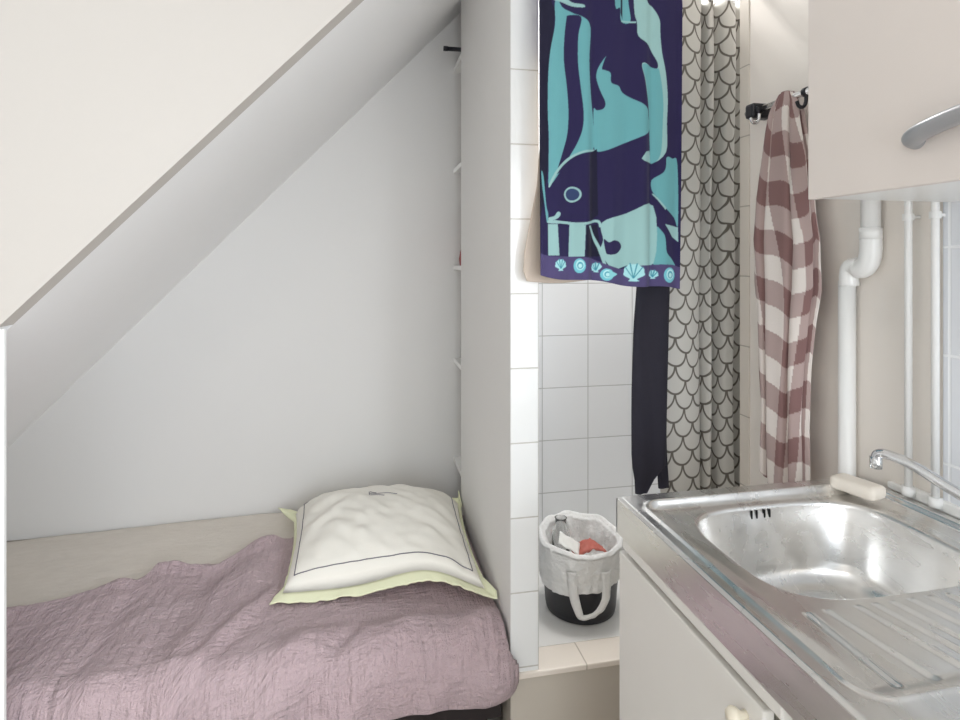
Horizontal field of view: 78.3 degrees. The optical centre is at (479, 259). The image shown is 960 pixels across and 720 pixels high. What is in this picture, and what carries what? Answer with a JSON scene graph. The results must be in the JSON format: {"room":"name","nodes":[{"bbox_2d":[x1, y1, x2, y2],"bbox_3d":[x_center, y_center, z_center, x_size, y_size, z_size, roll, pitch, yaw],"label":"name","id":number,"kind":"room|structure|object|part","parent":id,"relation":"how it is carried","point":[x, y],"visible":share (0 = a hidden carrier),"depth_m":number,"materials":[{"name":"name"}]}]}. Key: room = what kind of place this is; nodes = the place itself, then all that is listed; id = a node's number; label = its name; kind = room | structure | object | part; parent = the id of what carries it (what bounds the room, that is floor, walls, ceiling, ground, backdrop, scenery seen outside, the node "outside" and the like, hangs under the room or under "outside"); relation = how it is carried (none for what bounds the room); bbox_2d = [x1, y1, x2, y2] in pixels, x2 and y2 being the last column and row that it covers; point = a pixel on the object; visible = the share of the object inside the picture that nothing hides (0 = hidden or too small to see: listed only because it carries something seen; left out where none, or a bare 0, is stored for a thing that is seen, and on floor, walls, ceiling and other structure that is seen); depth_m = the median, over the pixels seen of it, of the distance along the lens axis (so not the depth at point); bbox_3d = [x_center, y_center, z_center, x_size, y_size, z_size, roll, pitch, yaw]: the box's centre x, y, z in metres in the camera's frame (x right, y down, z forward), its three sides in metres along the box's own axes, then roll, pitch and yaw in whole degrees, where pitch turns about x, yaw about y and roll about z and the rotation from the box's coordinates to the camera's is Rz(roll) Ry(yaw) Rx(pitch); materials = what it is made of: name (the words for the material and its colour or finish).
{"room":"studio apartment","nodes":[
{"label":"studio apartment","id":0,"kind":"room"},
{"bbox_2d":[0,0,363,719],"bbox_3d":[-1.314,0.090,1.294,3.140,2.620,0.060,0,0,-11],"label":"wall","id":1,"kind":"structure","parent":0,"point":[103,102],"depth_m":1.36,"materials":[{"name":"beige paint"}]},
{"bbox_2d":[0,0,460,447],"bbox_3d":[-0.949,-0.107,1.955,2.160,2.225,1.090,0,0,-11],"label":"ceiling","id":2,"kind":"structure","parent":0,"point":[83,316],"depth_m":1.86,"materials":[{"name":"white paint"}]},
{"bbox_2d":[6,13,460,540],"bbox_3d":[-0.548,0.090,2.644,3.220,2.620,0.100,0,0,-11],"label":"wall","id":3,"kind":"structure","parent":0,"point":[311,353],"depth_m":2.55,"materials":[{"name":"white paint"}]},
{"bbox_2d":[443,46,460,51],"bbox_3d":[0.228,-0.884,2.542,0.776,0.021,0.022,0,0,-11],"label":"rail","id":4,"kind":"object","parent":3,"relation":"attached to","point":[445,48],"visible":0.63,"depth_m":2.47,"materials":[{"name":"metal"}]},
{"bbox_2d":[454,456,460,475],"bbox_3d":[0.245,0.903,2.646,0.704,0.020,0.212,0,0,-11],"label":"wall shelf","id":5,"kind":"object","parent":3,"relation":"attached to","point":[457,460],"visible":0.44,"depth_m":2.60,"materials":[{"name":"white paint"}]},
{"bbox_2d":[454,358,460,369],"bbox_3d":[0.245,0.455,2.646,0.704,0.020,0.212,0,0,-11],"label":"wall shelf","id":6,"kind":"object","parent":3,"relation":"attached to","point":[457,361],"visible":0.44,"depth_m":2.59,"materials":[{"name":"white paint"}]},
{"bbox_2d":[454,163,460,173],"bbox_3d":[0.245,-0.403,2.646,0.704,0.020,0.212,0,0,-11],"label":"wall shelf","id":7,"kind":"object","parent":3,"relation":"attached to","point":[457,169],"visible":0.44,"depth_m":2.60,"materials":[{"name":"white paint"}]},
{"bbox_2d":[454,265,460,269],"bbox_3d":[0.245,0.034,2.646,0.704,0.020,0.212,0,0,-11],"label":"wall shelf","id":8,"kind":"object","parent":3,"relation":"attached to","point":[456,267],"visible":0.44,"depth_m":2.58,"materials":[{"name":"white paint"}]},
{"bbox_2d":[454,54,460,72],"bbox_3d":[0.245,-0.862,2.646,0.704,0.020,0.212,0,0,-11],"label":"wall shelf","id":9,"kind":"object","parent":3,"relation":"attached to","point":[457,68],"visible":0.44,"depth_m":2.60,"materials":[{"name":"white paint"}]},
{"bbox_2d":[488,703,502,719],"bbox_3d":[-0.565,1.450,0.268,4.200,0.100,4.750,0,0,-11],"label":"floor","id":10,"kind":"structure","parent":0,"point":[501,717],"depth_m":1.80,"materials":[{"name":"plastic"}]},
{"bbox_2d":[394,704,500,719],"bbox_3d":[-0.977,1.310,1.980,1.915,0.180,1.010,0,0,-11],"label":"bed base","id":11,"kind":"object","parent":10,"relation":"on","point":[492,712],"visible":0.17,"depth_m":1.65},
{"bbox_2d":[6,513,293,606],"bbox_3d":[-0.974,1.141,1.978,1.920,0.153,1.025,0,0,-11],"label":"mattress","id":12,"kind":"object","parent":11,"relation":"on","point":[38,570],"visible":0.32,"depth_m":2.18,"materials":[{"name":"beige fabric"}]},
{"bbox_2d":[6,515,518,719],"bbox_3d":[-0.910,1.151,1.798,1.962,0.299,0.879,0,0,-11],"label":"blanket","id":13,"kind":"object","parent":12,"relation":"on","point":[180,640],"visible":0.77,"depth_m":1.59,"materials":[{"name":"fabric"}]},
{"bbox_2d":[269,484,497,604],"bbox_3d":[-0.391,0.953,2.108,0.856,0.188,0.706,0,0,-3],"label":"pillow","id":14,"kind":"object","parent":12,"relation":"on","point":[352,542],"visible":1,"depth_m":1.90,"materials":[{"name":"white fabric"}]},
{"bbox_2d":[503,573,619,719],"bbox_3d":[0.496,1.280,2.138,0.996,0.240,0.797,0,0,-11],"label":"tiled ledge","id":15,"kind":"object","parent":10,"relation":"on","point":[577,677],"visible":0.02,"depth_m":1.71,"materials":[{"name":"tile"}]},
{"bbox_3d":[0.564,1.289,1.801,0.996,0.222,0.095,0,0,-11],"label":"panel","id":16,"kind":"part","parent":15,"relation":"part of","materials":[{"name":"paint"}]},
{"bbox_2d":[544,581,617,624],"bbox_3d":[0.337,1.048,1.982,0.270,0.223,0.270,0,0,-11],"label":"waste bin","id":17,"kind":"object","parent":15,"relation":"on","point":[560,606],"visible":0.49,"depth_m":1.88,"materials":[{"name":"black plastic"}]},
{"bbox_2d":[539,510,624,620],"bbox_3d":[0.338,1.011,1.979,0.291,0.230,0.297,0,0,-11],"label":"storage basket","id":18,"kind":"object","parent":17,"relation":"in","point":[563,572],"visible":0.88,"depth_m":1.88,"materials":[{"name":"white fabric"}]},
{"bbox_2d":[552,515,569,551],"bbox_3d":[0.274,0.941,2.000,0.060,0.137,0.060,0,0,-11],"label":"plastic bottle","id":19,"kind":"object","parent":18,"relation":"in","point":[560,520],"visible":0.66,"depth_m":1.98,"materials":[{"name":"white"}]},
{"bbox_2d":[559,531,579,554],"bbox_3d":[0.290,0.918,1.914,0.072,0.063,0.032,0,0,4],"label":"paper scrap","id":20,"kind":"object","parent":18,"relation":"in","point":[569,543],"visible":0.99,"depth_m":1.91,"materials":[{"name":"white paper"}]},
{"bbox_3d":[0.341,1.050,1.843,0.143,0.153,0.019,0,0,-3],"label":"bag handle","id":21,"kind":"part","parent":18,"relation":"part of","materials":[{"name":"white fabric"}]},
{"bbox_2d":[572,538,606,554],"bbox_3d":[0.356,0.939,1.935,0.110,0.042,0.080,0,0,-11],"label":"wrapper","id":22,"kind":"object","parent":18,"relation":"in","point":[586,545],"visible":0.82,"depth_m":1.92,"materials":[{"name":"red plastic"}]},
{"bbox_2d":[620,539,793,719],"bbox_3d":[0.651,0.977,0.874,0.616,0.807,0.854,0,0,-11],"label":"base cabinet","id":23,"kind":"object","parent":10,"relation":"on","point":[673,667],"visible":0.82,"depth_m":1.03,"materials":[{"name":"laminate"}]},
{"bbox_3d":[0.360,0.640,0.828,0.028,0.028,0.028,0,0,-11],"label":"knob","id":24,"kind":"part","parent":23,"relation":"part of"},
{"bbox_2d":[616,476,959,719],"bbox_3d":[0.668,0.581,0.871,0.598,0.177,0.880,0,0,-11],"label":"countertop","id":25,"kind":"structure","parent":23,"relation":"on","point":[841,605],"depth_m":0.99,"materials":[{"name":"silver metal"}]},
{"bbox_3d":[0.629,0.590,1.070,0.424,0.159,0.342,0,0,-11],"label":"bowl","id":26,"kind":"part","parent":25,"relation":"part of","materials":[{"name":"silver metal"}]},
{"bbox_2d":[830,473,885,500],"bbox_3d":[0.810,0.486,1.267,0.052,0.028,0.098,0,0,-26],"label":"soap bar","id":27,"kind":"object","parent":25,"relation":"on","point":[871,491],"visible":1,"depth_m":1.25,"materials":[{"name":"white"}]},
{"bbox_2d":[869,448,959,499],"bbox_3d":[0.869,0.435,1.026,0.068,0.130,0.352,0,0,-22],"label":"tap","id":28,"kind":"object","parent":25,"relation":"on","point":[876,458],"visible":1,"depth_m":1.11,"materials":[{"name":"silver metal"}]},
{"bbox_2d":[461,0,538,671],"bbox_3d":[0.043,-0.030,2.070,0.082,2.380,0.829,0,0,-11],"label":"wall partition","id":29,"kind":"structure","parent":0,"point":[500,38],"depth_m":1.76,"materials":[{"name":"white paint"}]},
{"bbox_3d":[0.453,-0.800,1.694,0.713,0.024,0.068,0,0,-11],"label":"rod","id":30,"kind":"object","parent":29,"relation":"attached to","visible":0},
{"bbox_2d":[523,148,583,282],"bbox_3d":[0.249,-0.375,1.629,0.262,0.878,0.033,0,0,-11],"label":"cloth","id":31,"kind":"object","parent":30,"relation":"hanging from","point":[531,267],"visible":0.07,"depth_m":1.62,"materials":[{"name":"white fabric"}]},
{"bbox_2d":[539,0,682,288],"bbox_3d":[0.358,-0.370,1.636,0.421,0.903,0.072,0,0,-11],"label":"bath towel","id":32,"kind":"object","parent":30,"relation":"hanging from","point":[610,71],"visible":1,"depth_m":1.61,"materials":[{"name":"blue fabric"}]},
{"bbox_2d":[539,142,659,526],"bbox_3d":[0.472,0.090,2.560,0.954,2.620,0.039,0,0,-11],"label":"wall","id":33,"kind":"structure","parent":0,"point":[586,326],"depth_m":2.54,"materials":[{"name":"tile"}]},
{"bbox_2d":[701,0,739,5],"bbox_3d":[1.032,0.090,2.251,0.080,2.620,0.790,0,0,-11],"label":"wall","id":34,"kind":"structure","parent":0,"point":[714,1],"depth_m":2.32,"materials":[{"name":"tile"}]},
{"bbox_3d":[0.606,-0.860,1.829,0.922,0.020,0.020,0,0,-11],"label":"shower curtain rod","id":35,"kind":"object","parent":34,"relation":"attached to","visible":0},
{"bbox_2d":[631,286,669,494],"bbox_3d":[0.516,-0.089,1.796,0.136,1.578,0.073,0,0,-11],"label":"trousers","id":36,"kind":"object","parent":35,"relation":"hanging from","point":[651,313],"visible":0.37,"depth_m":1.77,"materials":[{"name":"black fabric"}]},
{"bbox_3d":[0.546,-0.070,1.810,0.072,1.540,0.020,0,0,-11],"label":"leg","id":37,"kind":"part","parent":36,"relation":"part of","materials":[{"name":"black fabric"}]},
{"bbox_2d":[660,0,739,492],"bbox_3d":[0.728,0.112,1.889,0.345,1.976,0.104,0,0,-11],"label":"shower curtain","id":38,"kind":"object","parent":35,"relation":"hanging from","point":[703,386],"visible":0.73,"depth_m":1.88,"materials":[{"name":"white fabric"}]},
{"bbox_2d":[750,0,959,519],"bbox_3d":[1.200,0.090,0.042,0.090,2.620,3.605,0,0,-11],"label":"wall","id":39,"kind":"structure","parent":0,"point":[778,28],"depth_m":1.38,"materials":[{"name":"white paint"}]},
{"bbox_2d":[740,0,749,485],"bbox_3d":[0.799,-0.030,1.780,0.006,2.380,0.043,0,0,-11],"label":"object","id":40,"kind":"structure","parent":39,"relation":"attached to","point":[744,4],"depth_m":1.78,"materials":[{"name":"tile"}]},
{"bbox_2d":[745,86,807,124],"bbox_3d":[0.803,-0.407,1.558,0.083,0.065,0.277,0,0,-11],"label":"towel rail","id":41,"kind":"object","parent":39,"relation":"attached to","point":[754,111],"visible":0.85,"depth_m":1.63,"materials":[{"name":"metal"}]},
{"bbox_2d":[753,90,821,483],"bbox_3d":[0.792,0.081,1.542,0.065,1.038,0.245,0,0,-11],"label":"checked towel","id":42,"kind":"object","parent":41,"relation":"hanging from","point":[786,239],"visible":0.95,"depth_m":1.50,"materials":[{"name":"fabric"}]},
{"bbox_2d":[838,200,882,475],"bbox_3d":[0.865,0.089,1.345,0.045,2.617,0.106,0,0,-11],"label":"pipe","id":43,"kind":"object","parent":39,"relation":"attached to","point":[868,260],"visible":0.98,"depth_m":1.36,"materials":[{"name":"white plastic"}]},
{"bbox_2d":[808,0,959,201],"bbox_3d":[0.827,-0.505,0.712,0.371,0.789,0.825,0,0,-11],"label":"upper cabinet","id":44,"kind":"object","parent":39,"relation":"attached to","point":[884,75],"visible":1,"depth_m":0.94,"materials":[{"name":"white paint"}]},
{"bbox_3d":[0.654,-0.186,0.750,0.048,0.044,0.275,0,0,-11],"label":"handle","id":45,"kind":"part","parent":44,"relation":"part of","materials":[{"name":"silver metal"}]},
{"bbox_2d":[901,201,920,496],"bbox_3d":[0.895,-0.206,1.226,0.036,1.388,0.025,0,0,-11],"label":"pipe","id":46,"kind":"object","parent":39,"relation":"attached to","point":[907,489],"visible":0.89,"depth_m":1.22,"materials":[{"name":"white plastic"}]},
{"bbox_2d":[888,481,959,518],"bbox_3d":[0.980,0.485,0.855,0.016,0.023,0.885,0,0,-11],"label":"trim","id":47,"kind":"structure","parent":39,"relation":"attached to","point":[949,508],"depth_m":1.20,"materials":[{"name":"white paint"}]},
{"bbox_2d":[927,202,945,508],"bbox_3d":[0.906,-0.206,1.169,0.036,1.388,0.025,0,0,-11],"label":"pipe","id":48,"kind":"object","parent":39,"relation":"attached to","point":[934,500],"visible":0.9,"depth_m":1.16,"materials":[{"name":"white plastic"}]},
{"bbox_2d":[943,201,959,517],"bbox_3d":[1.077,0.185,0.404,0.009,0.630,1.563,0,0,-11],"label":"tile backsplash","id":49,"kind":"structure","parent":39,"relation":"attached to","point":[951,221],"depth_m":1.15,"materials":[{"name":"tile"}]}
]}

